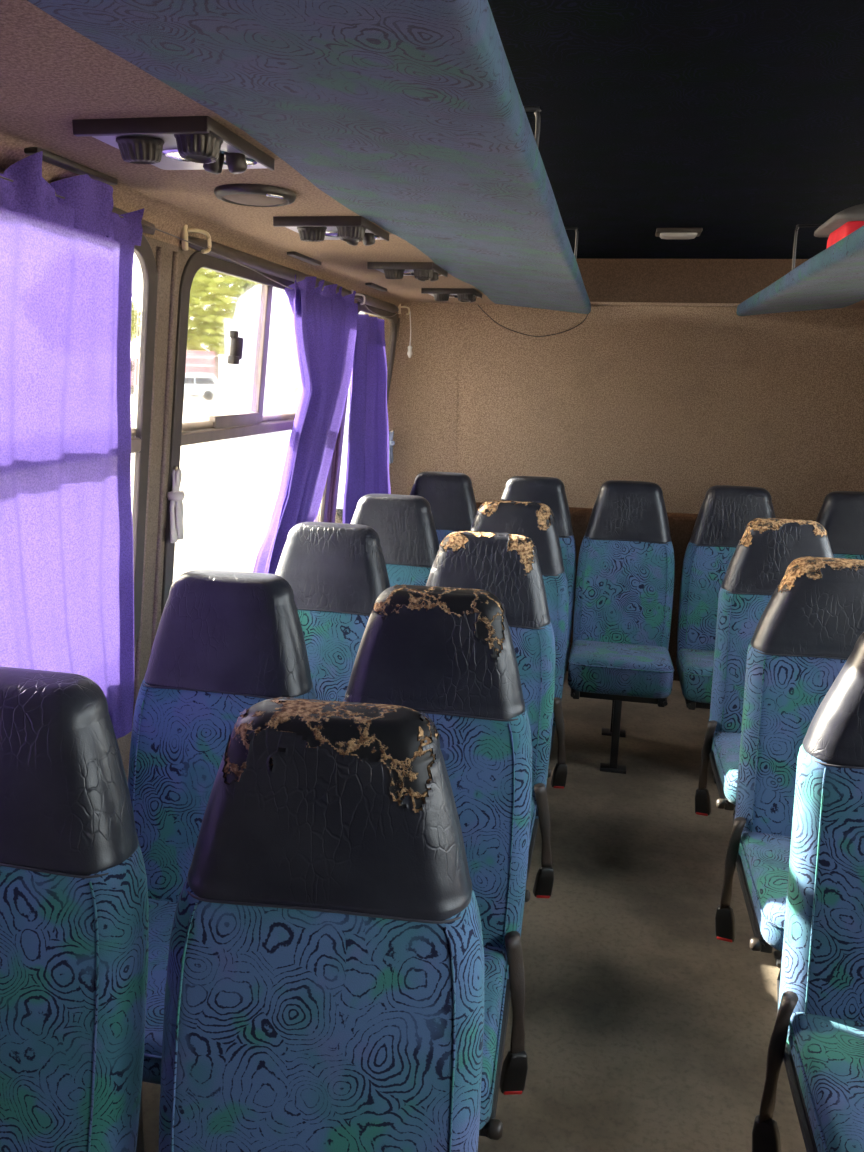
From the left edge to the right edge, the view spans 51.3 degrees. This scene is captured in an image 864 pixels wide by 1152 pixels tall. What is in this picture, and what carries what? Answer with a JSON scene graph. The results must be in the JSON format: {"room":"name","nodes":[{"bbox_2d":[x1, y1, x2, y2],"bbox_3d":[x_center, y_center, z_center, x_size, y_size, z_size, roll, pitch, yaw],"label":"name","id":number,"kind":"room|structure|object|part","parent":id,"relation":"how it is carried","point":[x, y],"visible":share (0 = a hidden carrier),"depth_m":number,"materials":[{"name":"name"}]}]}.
{"room":"vehicle interior","nodes":[
{"label":"vehicle interior","id":0,"kind":"room"},
{"bbox_2d":[117,731,131,782],"bbox_3d":[-0.917,0.795,2.030,0.050,0.600,6.400,4,13,11],"label":"wall","id":1,"kind":"structure","parent":0,"point":[124,744],"depth_m":2.37,"materials":[{"name":"carpet"}]},
{"bbox_2d":[0,0,494,314],"bbox_3d":[-0.486,-0.725,1.614,0.556,0.100,6.400,4,13,11],"label":"ceiling","id":2,"kind":"structure","parent":0,"point":[52,76],"depth_m":1.63,"materials":[{"name":"brown carpet"}]},
{"bbox_2d":[24,147,117,184],"bbox_3d":[-0.662,-0.757,1.664,0.028,0.014,0.260,4,13,11],"label":"strip","id":3,"kind":"object","parent":2,"relation":"attached to","point":[49,157],"visible":0.92,"depth_m":1.64,"materials":[{"name":"brown plastic"}]},
{"bbox_2d":[72,116,274,173],"bbox_3d":[-0.411,-0.691,1.480,0.221,0.053,0.278,4,13,11],"label":"vent panel","id":4,"kind":"object","parent":2,"relation":"attached to","point":[182,142],"visible":1,"depth_m":1.39,"materials":[{"name":"grey plastic"}]},
{"bbox_3d":[-0.410,-0.709,1.482,0.212,0.018,0.268,4,13,11],"label":"panel","id":5,"kind":"part","parent":4,"relation":"part of","materials":[{"name":"grey plastic"}]},
{"bbox_2d":[162,148,230,161],"bbox_3d":[-0.388,-0.701,1.494,0.116,0.008,0.076,4,13,11],"label":"reading lamp","id":6,"kind":"object","parent":4,"relation":"on","point":[172,154],"depth_m":1.49,"materials":[{"name":"white plastic"}]},
{"bbox_2d":[214,184,295,206],"bbox_3d":[-0.368,-0.789,1.873,0.168,0.024,0.168,4,13,11],"label":"speaker","id":7,"kind":"object","parent":2,"relation":"attached to","point":[255,195],"visible":1,"depth_m":1.83},
{"bbox_2d":[223,194,286,205],"bbox_3d":[-0.368,-0.786,1.873,0.134,0.018,0.134,4,13,11],"label":"grille","id":8,"kind":"object","parent":7,"relation":"attached to","point":[239,199],"depth_m":1.85,"materials":[{"name":"white plastic"}]},
{"bbox_2d":[287,251,320,265],"bbox_3d":[-0.409,-1.021,2.891,0.028,0.014,0.260,4,13,11],"label":"strip","id":9,"kind":"object","parent":2,"relation":"attached to","point":[294,254],"visible":0.99,"depth_m":2.86,"materials":[{"name":"brown plastic"}]},
{"bbox_2d":[27,0,590,313],"bbox_3d":[-0.062,-0.754,1.457,0.469,0.202,6.180,4,13,11],"label":"luggage rack","id":10,"kind":"object","parent":2,"relation":"attached to","point":[410,115],"visible":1,"depth_m":1.17,"materials":[{"name":"fabric"}]},
{"bbox_2d":[273,216,388,245],"bbox_3d":[-0.247,-0.862,2.276,0.221,0.053,0.278,4,13,11],"label":"vent panel","id":11,"kind":"object","parent":2,"relation":"attached to","point":[352,230],"visible":0.99,"depth_m":2.16,"materials":[{"name":"grey plastic"}]},
{"bbox_3d":[-0.246,-0.880,2.277,0.212,0.018,0.268,4,13,11],"label":"panel","id":12,"kind":"part","parent":11,"relation":"part of","materials":[{"name":"grey plastic"}]},
{"bbox_2d":[325,230,365,236],"bbox_3d":[-0.224,-0.872,2.290,0.116,0.008,0.076,4,13,11],"label":"reading lamp","id":13,"kind":"object","parent":11,"relation":"on","point":[330,233],"depth_m":2.29,"materials":[{"name":"white plastic"}]},
{"bbox_2d":[365,283,386,291],"bbox_3d":[-0.231,-1.207,3.753,0.028,0.014,0.260,4,13,11],"label":"strip","id":14,"kind":"object","parent":2,"relation":"attached to","point":[372,285],"visible":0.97,"depth_m":3.71,"materials":[{"name":"brown plastic"}]},
{"bbox_2d":[367,262,447,281],"bbox_3d":[-0.080,-1.037,3.091,0.221,0.053,0.278,4,13,11],"label":"vent panel","id":15,"kind":"object","parent":2,"relation":"attached to","point":[422,271],"visible":1,"depth_m":2.98,"materials":[{"name":"grey plastic"}]},
{"bbox_2d":[404,271,413,275],"bbox_3d":[-0.056,-1.044,3.105,0.116,0.014,0.076,4,13,11],"label":"reading lamp","id":16,"kind":"object","parent":15,"relation":"on","point":[405,272],"depth_m":3.10,"materials":[{"name":"white plastic"}]},
{"bbox_3d":[-0.079,-1.056,3.091,0.212,0.018,0.268,4,13,11],"label":"panel","id":17,"kind":"part","parent":15,"relation":"part of","materials":[{"name":"grey plastic"}]},
{"bbox_2d":[421,288,481,302],"bbox_3d":[0.089,-1.214,3.910,0.221,0.053,0.278,4,13,11],"label":"vent panel","id":18,"kind":"object","parent":2,"relation":"attached to","point":[470,295],"visible":0.98,"depth_m":3.79,"materials":[{"name":"grey plastic"}]},
{"bbox_2d":[117,236,398,741],"bbox_3d":[-0.814,-0.098,1.816,0.140,1.281,6.400,4,13,11],"label":"wall","id":19,"kind":"structure","parent":0,"point":[167,249],"depth_m":2.27,"materials":[{"name":"carpet"}]},
{"bbox_2d":[0,167,154,234],"bbox_3d":[-0.779,-0.647,1.378,0.038,0.037,1.443,4,13,11],"label":"trim","id":20,"kind":"structure","parent":19,"relation":"attached to","point":[148,230],"depth_m":1.99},
{"bbox_2d":[131,234,157,647],"bbox_3d":[-0.846,-0.140,1.550,0.121,1.055,1.413,4,13,11],"label":"window","id":21,"kind":"structure","parent":19,"relation":"in","point":[144,263],"depth_m":2.15,"materials":[{"name":"clear glass"}]},
{"bbox_3d":[-0.852,-0.193,1.540,0.039,0.059,1.335,4,13,11],"label":"rail","id":22,"kind":"part","parent":21,"relation":"part of","materials":[{"name":"grey metal"}]},
{"bbox_3d":[-0.853,-0.144,1.551,0.101,0.972,1.325,4,13,11],"label":"pane","id":23,"kind":"part","parent":21,"relation":"part of","materials":[{"name":"clear glass"}]},
{"bbox_2d":[133,247,161,715],"bbox_3d":[-0.716,-0.191,2.251,0.136,1.202,0.016,4,13,11],"label":"trim","id":24,"kind":"structure","parent":19,"relation":"attached to","point":[158,249],"depth_m":2.24,"materials":[{"name":"rubber"}]},
{"bbox_2d":[151,251,177,650],"bbox_3d":[-0.700,-0.207,2.328,0.136,1.202,0.016,4,13,11],"label":"trim","id":25,"kind":"structure","parent":19,"relation":"attached to","point":[175,254],"depth_m":2.29,"materials":[{"name":"carpet"}]},
{"bbox_2d":[167,466,184,542],"bbox_3d":[-0.677,-0.192,2.378,0.048,0.199,0.067,11,15,36],"label":"tie","id":26,"kind":"object","parent":19,"relation":"attached to","point":[175,496],"visible":1,"depth_m":2.37,"materials":[{"name":"white fabric"}]},
{"bbox_2d":[181,225,211,253],"bbox_3d":[-0.580,-0.836,2.220,0.081,0.074,0.019,-9,16,-39],"label":"curtain hook","id":27,"kind":"object","parent":19,"relation":"attached to","point":[184,232],"visible":0.92,"depth_m":2.21,"materials":[{"name":"beige plastic"}]},
{"bbox_2d":[0,176,398,316],"bbox_3d":[-0.523,-0.854,2.481,0.025,0.057,3.700,4,13,11],"label":"curtain rod","id":28,"kind":"object","parent":19,"relation":"attached to","point":[0,176],"visible":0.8,"depth_m":2.27,"materials":[{"name":"grey metal"}]},
{"bbox_2d":[0,151,143,738],"bbox_3d":[-0.806,-0.070,1.401,0.150,1.227,1.396,4,13,11],"label":"curtain","id":29,"kind":"object","parent":28,"relation":"hanging from","point":[67,585],"visible":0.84,"depth_m":1.78,"materials":[{"name":"purple fabric"}]},
{"bbox_2d":[253,275,357,573],"bbox_3d":[-0.438,-0.435,3.095,0.128,1.128,0.871,5,13,16],"label":"curtain","id":30,"kind":"object","parent":28,"relation":"hanging from","point":[325,321],"visible":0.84,"depth_m":3.05,"materials":[{"name":"purple fabric"}]},
{"bbox_2d":[343,314,390,523],"bbox_3d":[-0.265,-0.572,3.860,0.075,1.035,0.803,4,13,11],"label":"curtain","id":31,"kind":"object","parent":28,"relation":"hanging from","point":[367,466],"visible":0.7,"depth_m":3.74,"materials":[{"name":"purple fabric"}]},
{"bbox_2d":[161,251,332,615],"bbox_3d":[-0.543,-0.456,3.019,0.121,1.055,1.418,4,13,11],"label":"window","id":32,"kind":"structure","parent":19,"relation":"in","point":[237,390],"depth_m":2.68,"materials":[{"name":"clear glass"}]},
{"bbox_3d":[-0.549,-0.509,3.009,0.039,0.059,1.340,4,13,11],"label":"rail","id":33,"kind":"part","parent":32,"relation":"part of","materials":[{"name":"grey metal"}]},
{"bbox_2d":[180,236,351,295],"bbox_3d":[-0.467,-0.973,2.892,0.038,0.037,1.443,4,13,11],"label":"trim","id":34,"kind":"structure","parent":19,"relation":"attached to","point":[254,262],"depth_m":2.60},
{"bbox_2d":[326,440,336,521],"bbox_3d":[-0.410,-0.510,3.736,0.136,1.202,0.016,4,13,11],"label":"trim","id":35,"kind":"structure","parent":19,"relation":"attached to","point":[336,440],"depth_m":3.76,"materials":[{"name":"rubber"}]},
{"bbox_2d":[329,421,341,522],"bbox_3d":[-0.400,-0.521,3.784,0.136,1.202,0.016,4,13,11],"label":"trim","id":36,"kind":"structure","parent":19,"relation":"attached to","point":[339,433],"depth_m":3.80,"materials":[{"name":"rubber"}]},
{"bbox_2d":[351,290,364,304],"bbox_3d":[-0.296,-1.119,3.613,0.068,0.056,0.016,-6,15,-31],"label":"curtain hook","id":37,"kind":"object","parent":19,"relation":"attached to","point":[351,290],"visible":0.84,"depth_m":3.62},
{"bbox_2d":[332,301,396,522],"bbox_3d":[-0.310,-0.700,4.152,0.121,1.055,0.793,4,13,11],"label":"window","id":38,"kind":"structure","parent":19,"relation":"in","point":[390,323],"depth_m":3.98,"materials":[{"name":"clear glass"}]},
{"bbox_2d":[355,294,398,312],"bbox_3d":[-0.238,-1.212,4.004,0.038,0.037,0.723,4,13,11],"label":"trim","id":39,"kind":"structure","parent":19,"relation":"attached to","point":[371,301],"depth_m":3.95,"materials":[{"name":"plastic"}]},
{"bbox_2d":[389,430,394,463],"bbox_3d":[-0.206,-0.651,4.515,0.042,0.169,0.058,-5,14,-27],"label":"tie","id":40,"kind":"object","parent":19,"relation":"attached to","point":[391,432],"visible":0.88,"depth_m":4.50,"materials":[{"name":"grey fabric"}]},
{"bbox_2d":[141,671,806,1151],"bbox_3d":[0.455,1.225,1.761,3.100,0.050,6.850,4,13,11],"label":"floor","id":41,"kind":"structure","parent":0,"point":[646,1030],"depth_m":2.40,"materials":[{"name":"carpet"}]},
{"bbox_2d":[0,666,148,1151],"bbox_3d":[-0.670,0.738,1.140,0.434,1.109,0.642,4,13,11],"label":"seat","id":42,"kind":"object","parent":41,"relation":"on","point":[74,904],"visible":1,"depth_m":1.24,"materials":[{"name":"fabric"}]},
{"bbox_3d":[-0.631,0.651,1.313,0.434,0.595,0.217,4,13,11],"label":"backrest","id":43,"kind":"part","parent":42,"relation":"part of","materials":[{"name":"fabric"}]},
{"bbox_2d":[128,569,316,1151],"bbox_3d":[-0.509,0.591,1.824,0.434,1.109,0.642,4,13,11],"label":"seat","id":44,"kind":"object","parent":41,"relation":"on","point":[226,643],"visible":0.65,"depth_m":1.94,"materials":[{"name":"fabric"}]},
{"bbox_3d":[-0.565,1.033,1.691,0.110,0.300,0.060,4,13,11],"label":"leg","id":45,"kind":"part","parent":44,"relation":"part of","materials":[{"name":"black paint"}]},
{"bbox_2d":[142,898,176,1084],"bbox_3d":[-0.525,0.781,1.809,0.380,0.094,0.524,4,13,11],"label":"seat cushion","id":46,"kind":"object","parent":44,"relation":"on","point":[161,910],"depth_m":1.69,"materials":[{"name":"fabric"}]},
{"bbox_3d":[-0.470,0.505,1.997,0.434,0.595,0.217,4,13,11],"label":"backrest","id":47,"kind":"part","parent":44,"relation":"part of","materials":[{"name":"fabric"}]},
{"bbox_2d":[159,695,483,1151],"bbox_3d":[-0.177,0.772,1.048,0.438,1.108,0.644,3,13,6],"label":"seat","id":48,"kind":"object","parent":41,"relation":"on","point":[324,990],"visible":1,"depth_m":1.16,"materials":[{"name":"fabric"}]},
{"bbox_3d":[-0.153,0.685,1.222,0.438,0.595,0.217,3,13,6],"label":"backrest","id":49,"kind":"part","parent":48,"relation":"part of","materials":[{"name":"fabric"}]},
{"bbox_2d":[275,522,389,700],"bbox_3d":[-0.360,0.444,2.511,0.434,1.109,0.642,4,13,11],"label":"seat","id":50,"kind":"object","parent":41,"relation":"on","point":[336,573],"visible":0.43,"depth_m":2.62,"materials":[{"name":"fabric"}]},
{"bbox_3d":[-0.321,0.357,2.684,0.434,0.595,0.217,4,13,11],"label":"backrest","id":51,"kind":"part","parent":50,"relation":"part of","materials":[{"name":"fabric"}]},
{"bbox_2d":[351,494,438,586],"bbox_3d":[-0.211,0.296,3.197,0.434,1.109,0.642,4,13,11],"label":"seat","id":52,"kind":"object","parent":41,"relation":"on","point":[404,525],"visible":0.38,"depth_m":3.29,"materials":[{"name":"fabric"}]},
{"bbox_3d":[-0.172,0.210,3.370,0.434,0.595,0.217,4,13,11],"label":"backrest","id":53,"kind":"part","parent":52,"relation":"part of","materials":[{"name":"fabric"}]},
{"bbox_2d":[343,585,531,1139],"bbox_3d":[-0.029,0.625,1.734,0.460,1.107,0.643,3,13,8],"label":"seat","id":54,"kind":"object","parent":41,"relation":"on","point":[446,654],"visible":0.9,"depth_m":1.84,"materials":[{"name":"fabric"}]},
{"bbox_3d":[-0.011,0.537,1.910,0.434,0.595,0.217,3,13,8],"label":"backrest","id":55,"kind":"part","parent":54,"relation":"part of","materials":[{"name":"fabric"}]},
{"bbox_2d":[479,945,506,1129],"bbox_3d":[-0.056,0.814,1.720,0.380,0.094,0.524,3,13,8],"label":"seat cushion","id":56,"kind":"object","parent":54,"relation":"on","point":[495,956],"depth_m":1.64,"materials":[{"name":"fabric"}]},
{"bbox_3d":[-0.050,0.772,1.740,0.400,0.226,0.494,3,13,8],"label":"seat frame","id":57,"kind":"part","parent":54,"relation":"part of","materials":[{"name":"black paint"}]},
{"bbox_3d":[0.106,0.924,1.502,0.025,0.030,0.030,3,13,8],"label":"recliner knob","id":58,"kind":"part","parent":54,"relation":"part of","materials":[{"name":"brown plastic"}]},
{"bbox_2d":[410,472,476,543],"bbox_3d":[-0.015,0.132,3.933,0.408,1.122,0.598,4,13,11],"label":"seat","id":59,"kind":"object","parent":41,"relation":"on","point":[450,496],"visible":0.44,"depth_m":4.01,"materials":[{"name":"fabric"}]},
{"bbox_3d":[0.020,0.050,4.085,0.408,0.602,0.217,4,13,11],"label":"backrest","id":60,"kind":"part","parent":59,"relation":"part of","materials":[{"name":"fabric"}]},
{"bbox_2d":[426,530,555,901],"bbox_3d":[0.109,0.475,2.422,0.470,1.110,0.644,4,13,11],"label":"seat","id":61,"kind":"object","parent":41,"relation":"on","point":[506,566],"visible":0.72,"depth_m":2.52,"materials":[{"name":"fabric"}]},
{"bbox_3d":[0.226,0.777,2.186,0.025,0.030,0.030,4,13,11],"label":"recliner knob","id":62,"kind":"part","parent":61,"relation":"part of","materials":[{"name":"brown plastic"}]},
{"bbox_3d":[0.082,0.624,2.429,0.400,0.226,0.494,4,13,11],"label":"seat frame","id":63,"kind":"part","parent":61,"relation":"part of","materials":[{"name":"black paint"}]},
{"bbox_2d":[529,797,535,846],"bbox_3d":[0.075,0.665,2.410,0.380,0.094,0.524,4,13,11],"label":"seat cushion","id":64,"kind":"object","parent":61,"relation":"on","point":[532,838],"depth_m":2.45,"materials":[{"name":"fabric"}]},
{"bbox_3d":[0.131,0.389,2.598,0.434,0.595,0.217,4,13,11],"label":"backrest","id":65,"kind":"part","parent":61,"relation":"part of","materials":[{"name":"fabric"}]},
{"bbox_2d":[470,500,568,788],"bbox_3d":[0.251,0.328,3.109,0.470,1.110,0.643,4,13,11],"label":"seat","id":66,"kind":"object","parent":41,"relation":"on","point":[534,520],"visible":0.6,"depth_m":3.21,"materials":[{"name":"fabric"}]},
{"bbox_3d":[0.224,0.476,3.117,0.400,0.226,0.494,4,13,11],"label":"seat frame","id":67,"kind":"part","parent":66,"relation":"part of","materials":[{"name":"black paint"}]},
{"bbox_3d":[0.272,0.241,3.285,0.434,0.595,0.217,4,13,11],"label":"backrest","id":68,"kind":"part","parent":66,"relation":"part of","materials":[{"name":"fabric"}]},
{"bbox_2d":[501,476,575,683],"bbox_3d":[0.393,0.161,3.855,0.408,1.122,0.598,4,13,11],"label":"seat","id":69,"kind":"object","parent":41,"relation":"on","point":[550,491],"visible":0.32,"depth_m":3.93,"materials":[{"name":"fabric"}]},
{"bbox_2d":[563,640,569,683],"bbox_3d":[0.377,0.330,3.835,0.399,0.141,0.480,4,13,11],"label":"seat cushion","id":70,"kind":"object","parent":69,"relation":"on","point":[568,641],"depth_m":3.79,"materials":[{"name":"fabric"}]},
{"bbox_3d":[0.428,0.078,4.007,0.408,0.602,0.217,4,13,11],"label":"backrest","id":71,"kind":"part","parent":69,"relation":"part of","materials":[{"name":"fabric"}]},
{"bbox_2d":[568,480,674,773],"bbox_3d":[0.801,0.189,3.777,0.419,1.122,0.598,4,13,11],"label":"seat","id":72,"kind":"object","parent":41,"relation":"on","point":[623,603],"visible":1,"depth_m":3.86,"materials":[{"name":"fabric"}]},
{"bbox_3d":[0.817,0.560,3.998,0.106,0.304,0.060,4,13,11],"label":"leg","id":73,"kind":"part","parent":72,"relation":"part of","materials":[{"name":"black paint"}]},
{"bbox_3d":[0.740,0.640,3.624,0.106,0.304,0.060,4,13,11],"label":"leg","id":74,"kind":"part","parent":72,"relation":"part of","materials":[{"name":"black paint"}]},
{"bbox_3d":[0.787,0.344,3.761,0.386,0.229,0.494,4,13,11],"label":"seat frame","id":75,"kind":"part","parent":72,"relation":"part of","materials":[{"name":"black paint"}]},
{"bbox_2d":[568,640,672,697],"bbox_3d":[0.785,0.359,3.757,0.409,0.141,0.480,4,13,11],"label":"seat cushion","id":76,"kind":"object","parent":72,"relation":"on","point":[597,668],"depth_m":3.55,"materials":[{"name":"fabric"}]},
{"bbox_3d":[0.835,0.106,3.929,0.419,0.602,0.217,4,13,11],"label":"backrest","id":77,"kind":"part","parent":72,"relation":"part of","materials":[{"name":"fabric"}]},
{"bbox_2d":[676,485,775,783],"bbox_3d":[1.239,0.219,3.693,0.419,1.122,0.598,4,13,11],"label":"seat","id":78,"kind":"object","parent":41,"relation":"on","point":[725,511],"visible":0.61,"depth_m":3.80,"materials":[{"name":"fabric"}]},
{"bbox_2d":[676,648,713,703],"bbox_3d":[1.223,0.389,3.674,0.409,0.141,0.480,4,13,11],"label":"seat cushion","id":79,"kind":"object","parent":78,"relation":"on","point":[694,665],"depth_m":3.50,"materials":[{"name":"fabric"}]},
{"bbox_3d":[1.225,0.374,3.677,0.386,0.229,0.494,4,13,11],"label":"seat frame","id":80,"kind":"part","parent":78,"relation":"part of","materials":[{"name":"black paint"}]},
{"bbox_3d":[1.273,0.137,3.845,0.419,0.602,0.217,4,13,11],"label":"backrest","id":81,"kind":"part","parent":78,"relation":"part of","materials":[{"name":"fabric"}]},
{"bbox_2d":[695,518,833,815],"bbox_3d":[1.101,0.406,2.863,0.433,1.108,0.643,4,13,11],"label":"seat","id":82,"kind":"object","parent":41,"relation":"on","point":[767,547],"visible":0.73,"depth_m":2.99,"materials":[{"name":"fabric"}]},
{"bbox_3d":[0.865,0.682,2.694,0.025,0.030,0.030,4,13,11],"label":"recliner knob","id":83,"kind":"part","parent":82,"relation":"part of","materials":[{"name":"brown plastic"}]},
{"bbox_3d":[1.108,0.556,2.864,0.400,0.226,0.494,4,13,11],"label":"seat frame","id":84,"kind":"part","parent":82,"relation":"part of","materials":[{"name":"black paint"}]},
{"bbox_2d":[712,731,740,804],"bbox_3d":[1.101,0.597,2.844,0.380,0.094,0.524,4,13,11],"label":"seat cushion","id":85,"kind":"object","parent":82,"relation":"on","point":[725,744],"depth_m":2.81,"materials":[{"name":"fabric"}]},
{"bbox_3d":[1.156,0.321,3.032,0.396,0.595,0.217,4,13,11],"label":"backrest","id":86,"kind":"part","parent":82,"relation":"part of","materials":[{"name":"fabric"}]},
{"bbox_2d":[715,556,863,967],"bbox_3d":[0.960,0.552,2.190,0.438,1.107,0.644,4,13,11],"label":"seat","id":87,"kind":"object","parent":41,"relation":"on","point":[812,622],"visible":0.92,"depth_m":2.32,"materials":[{"name":"fabric"}]},
{"bbox_3d":[0.969,0.701,2.190,0.400,0.226,0.494,4,13,11],"label":"seat frame","id":88,"kind":"part","parent":87,"relation":"part of","materials":[{"name":"black paint"}]},
{"bbox_3d":[0.726,0.827,2.020,0.025,0.030,0.030,4,13,11],"label":"recliner knob","id":89,"kind":"part","parent":87,"relation":"part of","materials":[{"name":"brown plastic"}]},
{"bbox_2d":[739,831,790,951],"bbox_3d":[0.962,0.742,2.170,0.380,0.094,0.524,4,13,11],"label":"seat cushion","id":90,"kind":"object","parent":87,"relation":"on","point":[764,856],"depth_m":2.14,"materials":[{"name":"fabric"}]},
{"bbox_3d":[0.999,0.914,2.426,0.110,0.300,0.060,4,13,11],"label":"leg","id":91,"kind":"part","parent":87,"relation":"part of","materials":[{"name":"black paint"}]},
{"bbox_3d":[1.017,0.466,2.359,0.396,0.595,0.217,4,13,11],"label":"backrest","id":92,"kind":"part","parent":87,"relation":"part of","materials":[{"name":"fabric"}]},
{"bbox_2d":[752,632,863,1151],"bbox_3d":[0.818,0.696,1.515,0.443,1.109,0.642,4,13,11],"label":"seat","id":93,"kind":"object","parent":41,"relation":"on","point":[818,1032],"visible":1,"depth_m":1.66,"materials":[{"name":"fabric"}]},
{"bbox_3d":[0.830,0.846,1.516,0.400,0.226,0.494,4,13,11],"label":"seat frame","id":94,"kind":"part","parent":93,"relation":"part of","materials":[{"name":"black paint"}]},
{"bbox_3d":[0.878,0.611,1.684,0.396,0.595,0.217,4,13,11],"label":"backrest","id":95,"kind":"part","parent":93,"relation":"part of","materials":[{"name":"fabric"}]},
{"bbox_2d":[787,1012,863,1151],"bbox_3d":[0.823,0.887,1.496,0.380,0.094,0.524,4,13,11],"label":"seat cushion","id":96,"kind":"object","parent":93,"relation":"on","point":[825,1050],"depth_m":1.53,"materials":[{"name":"fabric"}]},
{"bbox_2d":[816,491,863,559],"bbox_3d":[1.708,0.252,3.604,0.419,1.122,0.598,4,13,11],"label":"seat","id":97,"kind":"object","parent":41,"relation":"on","point":[841,513],"visible":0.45,"depth_m":3.70,"materials":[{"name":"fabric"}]},
{"bbox_3d":[1.743,0.170,3.755,0.419,0.602,0.217,4,13,11],"label":"backrest","id":98,"kind":"part","parent":97,"relation":"part of","materials":[{"name":"fabric"}]},
{"bbox_2d":[387,302,863,519],"bbox_3d":[1.071,-0.794,4.299,2.780,1.020,0.391,4,13,11],"label":"wall","id":99,"kind":"structure","parent":0,"point":[685,401],"depth_m":4.46,"materials":[{"name":"brown carpet"}]},
{"bbox_2d":[397,318,399,336],"bbox_3d":[-0.235,-0.692,4.581,0.138,1.202,0.016,7,13,22],"label":"trim","id":100,"kind":"structure","parent":99,"relation":"attached to","point":[398,324],"depth_m":4.43,"materials":[{"name":"rubber"}]},
{"bbox_2d":[398,304,409,314],"bbox_3d":[-0.135,-1.300,4.385,0.066,0.052,0.015,-5,14,-29],"label":"curtain hook","id":101,"kind":"object","parent":99,"relation":"attached to","point":[399,306],"visible":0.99,"depth_m":4.37,"materials":[{"name":"beige plastic"}]},
{"bbox_2d":[407,311,411,357],"bbox_3d":[-0.108,-1.192,4.438,0.028,0.225,0.027,4,13,11],"label":"string","id":102,"kind":"object","parent":101,"relation":"hanging from","point":[409,353],"visible":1,"depth_m":4.44,"materials":[{"name":"white plastic"}]},
{"bbox_2d":[478,305,587,336],"bbox_3d":[0.499,-1.266,4.469,0.553,0.149,0.006,4,13,11],"label":"loose cable","id":103,"kind":"object","parent":99,"relation":"attached to","point":[478,305],"visible":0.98,"depth_m":4.48,"materials":[{"name":"black plastic"}]},
{"bbox_2d":[476,502,815,680],"bbox_3d":[1.107,0.080,4.756,2.900,0.930,0.080,4,13,11],"label":"wall","id":104,"kind":"structure","parent":0,"point":[681,525],"depth_m":4.69,"materials":[{"name":"brown"}]},
{"bbox_2d":[488,0,863,258],"bbox_3d":[0.533,-0.914,1.389,2.900,0.050,6.450,4,13,11],"label":"ceiling","id":105,"kind":"structure","parent":0,"point":[741,122],"depth_m":1.99,"materials":[{"name":"fabric"}]},
{"bbox_2d":[655,228,701,238],"bbox_3d":[0.954,-1.325,3.483,0.170,0.032,0.120,4,13,11],"label":"recessed light","id":106,"kind":"object","parent":105,"relation":"in","point":[663,233],"visible":1,"depth_m":3.44,"materials":[{"name":"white plastic"}]},
{"bbox_2d":[660,233,696,238],"bbox_3d":[0.954,-1.318,3.485,0.140,0.018,0.090,4,13,11],"label":"diffuser","id":107,"kind":"object","parent":106,"relation":"attached to","point":[662,235],"depth_m":3.45,"materials":[{"name":"white plastic"}]},
{"bbox_2d":[576,259,808,302],"bbox_3d":[1.132,-1.424,4.337,1.900,0.213,0.072,4,13,11],"label":"wall","id":108,"kind":"structure","parent":0,"point":[604,280],"depth_m":4.29,"materials":[{"name":"carpet"}]},
{"bbox_2d":[470,302,863,308],"bbox_3d":[1.127,-1.312,4.352,1.900,0.016,0.072,4,13,11],"label":"trim","id":109,"kind":"structure","parent":108,"relation":"attached to","point":[592,303],"depth_m":4.32,"materials":[{"name":"brown carpet"}]},
{"bbox_2d":[844,300,863,307],"bbox_3d":[1.509,-0.586,1.232,0.556,0.100,6.400,4,13,11],"label":"ceiling","id":110,"kind":"structure","parent":0,"point":[860,304],"depth_m":4.04,"materials":[{"name":"brown carpet"}]},
{"bbox_2d":[736,224,863,315],"bbox_3d":[1.066,-0.681,1.241,0.469,0.212,6.180,4,13,11],"label":"luggage rack","id":111,"kind":"object","parent":110,"relation":"attached to","point":[832,278],"visible":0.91,"depth_m":3.02,"materials":[{"name":"fabric"}]},
{"bbox_2d":[814,204,863,248],"bbox_3d":[1.340,-1.043,2.734,0.291,0.169,0.336,4,13,11],"label":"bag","id":112,"kind":"object","parent":111,"relation":"on","point":[845,222],"visible":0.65,"depth_m":2.64,"materials":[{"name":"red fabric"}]},
{"label":"outside","id":113,"kind":"structure","parent":0,"visible":0},
{"bbox_2d":[132,391,137,502],"bbox_3d":[-11.756,-7.479,42.552,260.000,0.001,260.000,4,13,11],"label":"ground","id":114,"kind":"structure","parent":113,"point":[137,391],"depth_m":22.84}
]}

